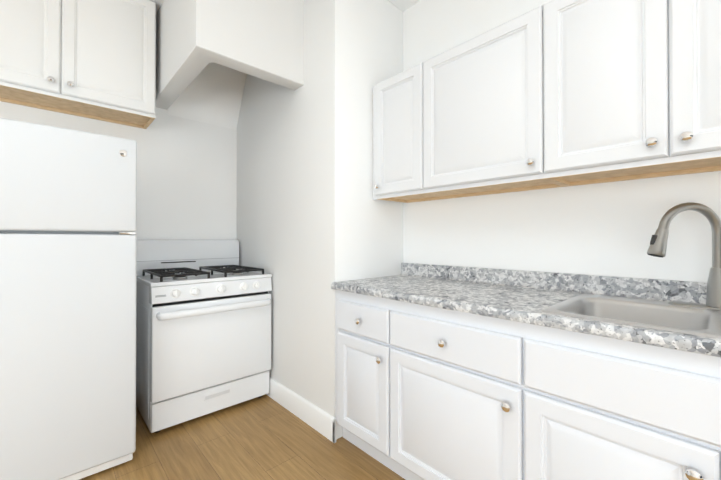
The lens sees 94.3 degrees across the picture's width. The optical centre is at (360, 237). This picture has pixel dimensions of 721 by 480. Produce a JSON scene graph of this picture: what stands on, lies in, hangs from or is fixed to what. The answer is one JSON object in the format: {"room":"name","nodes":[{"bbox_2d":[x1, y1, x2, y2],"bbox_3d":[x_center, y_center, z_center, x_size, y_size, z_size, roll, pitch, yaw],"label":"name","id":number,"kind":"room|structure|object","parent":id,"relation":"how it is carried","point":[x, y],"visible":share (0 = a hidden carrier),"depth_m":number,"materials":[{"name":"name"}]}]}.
{"room":"kitchen","nodes":[
{"label":"kitchen","id":0,"kind":"room"},
{"bbox_2d":[0,101,236,239],"bbox_3d":[-2.216,-0.212,1.986,4.390,2.765,0.100,0,-1,-43],"label":"wall","id":1,"kind":"structure","parent":0,"point":[186,179],"depth_m":2.63,"materials":[{"name":"white paint"}]},
{"bbox_2d":[0,0,155,128],"bbox_3d":[-1.827,-1.199,2.038,0.956,0.780,0.357,0,-1,-43],"label":"upper cabinet","id":2,"kind":"object","parent":1,"relation":"attached to","point":[94,59],"visible":0.98,"depth_m":2.02,"materials":[{"name":"white paint"}]},
{"bbox_2d":[79,394,404,479],"bbox_3d":[0.315,1.183,-0.756,4.390,0.060,7.550,0,-1,-43],"label":"floor","id":3,"kind":"structure","parent":0,"point":[265,437],"depth_m":1.82,"materials":[{"name":"brown wood"}]},
{"bbox_2d":[0,118,136,479],"bbox_3d":[-1.671,0.333,1.725,0.760,1.672,0.818,0,-1,-43],"label":"refrigerator","id":4,"kind":"object","parent":3,"relation":"on","point":[68,229],"visible":1,"depth_m":1.54,"materials":[{"name":"white metal"}]},
{"bbox_2d":[136,240,271,432],"bbox_3d":[-1.125,0.595,2.398,0.764,1.157,0.720,0,-1,-43],"label":"gas range","id":5,"kind":"object","parent":3,"relation":"on","point":[203,327],"visible":0.96,"depth_m":2.17,"materials":[{"name":"white metal"}]},
{"bbox_2d":[331,278,454,463],"bbox_3d":[0.217,0.734,1.966,0.631,0.872,0.433,0,-1,-43],"label":"base cabinet","id":6,"kind":"object","parent":3,"relation":"on","point":[358,306],"depth_m":1.75,"materials":[{"name":"white paint"}]},
{"bbox_2d":[383,282,586,479],"bbox_3d":[0.580,0.732,1.575,0.631,0.872,0.633,0,-1,-43],"label":"base cabinet","id":7,"kind":"object","parent":3,"relation":"on","point":[444,372],"depth_m":1.30,"materials":[{"name":"white paint"}]},
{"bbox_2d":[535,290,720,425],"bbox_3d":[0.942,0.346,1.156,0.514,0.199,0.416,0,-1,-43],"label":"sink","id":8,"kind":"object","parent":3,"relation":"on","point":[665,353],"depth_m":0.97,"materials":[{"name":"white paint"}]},
{"bbox_2d":[331,263,720,357],"bbox_3d":[0.744,0.233,1.395,0.641,0.124,1.994,0,-1,-43],"label":"countertop","id":9,"kind":"structure","parent":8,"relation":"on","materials":[{"name":"stone"}]},
{"bbox_2d":[647,202,720,309],"bbox_3d":[1.174,0.062,1.130,0.198,0.368,0.300,0,-1,-43],"label":"faucet","id":10,"kind":"object","parent":9,"relation":"on","point":[658,243],"depth_m":1.16,"materials":[{"name":"silver metal"}]},
{"bbox_2d":[150,0,420,14],"bbox_3d":[0.315,-1.642,-0.738,4.390,0.060,7.550,0,-1,-43],"label":"ceiling","id":11,"kind":"structure","parent":0,"point":[403,5],"depth_m":2.28,"materials":[{"name":"white paint"}]},
{"bbox_2d":[237,0,402,439],"bbox_3d":[-0.397,-0.207,2.652,0.615,2.765,1.394,0,-1,-43],"label":"wall","id":12,"kind":"structure","parent":0,"point":[315,220],"depth_m":2.14,"materials":[{"name":"white paint"}]},
{"bbox_2d":[156,0,303,109],"bbox_3d":[-0.973,-1.290,2.347,0.655,0.605,1.070,0,-1,-43],"label":"range hood","id":13,"kind":"object","parent":12,"relation":"attached to","point":[262,39],"visible":0.94,"depth_m":1.99,"materials":[{"name":"white paint"}]},
{"bbox_2d":[167,63,245,129],"bbox_3d":[-1.191,-1.270,2.663,0.545,0.640,0.310,0,-1,-43],"label":"throat","id":14,"kind":"object","parent":13,"relation":"attached to","point":[212,94],"visible":0.59,"depth_m":2.73,"materials":[{"name":"white paint"}]},
{"bbox_2d":[266,377,335,442],"bbox_3d":[-0.623,1.107,2.423,0.016,0.134,1.410,0,-1,-43],"label":"baseboard","id":15,"kind":"structure","parent":12,"relation":"attached to","point":[319,420],"depth_m":2.12,"materials":[{"name":"white paint"}]},
{"bbox_2d":[403,0,720,281],"bbox_3d":[1.923,-0.221,0.674,0.100,2.765,7.450,0,-1,-43],"label":"wall","id":16,"kind":"structure","parent":0,"point":[606,229],"depth_m":1.67,"materials":[{"name":"white paint"}]},
{"bbox_2d":[373,65,452,202],"bbox_3d":[0.320,-0.613,2.092,0.325,0.707,0.403,0,-1,-43],"label":"upper cabinet","id":17,"kind":"object","parent":16,"relation":"attached to","point":[395,97],"depth_m":1.98,"materials":[{"name":"white paint"}]},
{"bbox_2d":[417,8,564,195],"bbox_3d":[0.665,-0.616,1.720,0.325,0.707,0.611,0,-1,-43],"label":"upper cabinet","id":18,"kind":"object","parent":16,"relation":"attached to","point":[477,97],"depth_m":1.59,"materials":[{"name":"white paint"}]},
{"bbox_2d":[537,0,720,186],"bbox_3d":[1.134,-0.619,1.213,0.325,0.707,0.772,0,-1,-43],"label":"upper cabinet","id":19,"kind":"object","parent":16,"relation":"attached to","point":[557,93],"depth_m":1.19,"materials":[{"name":"white paint"}]}
]}

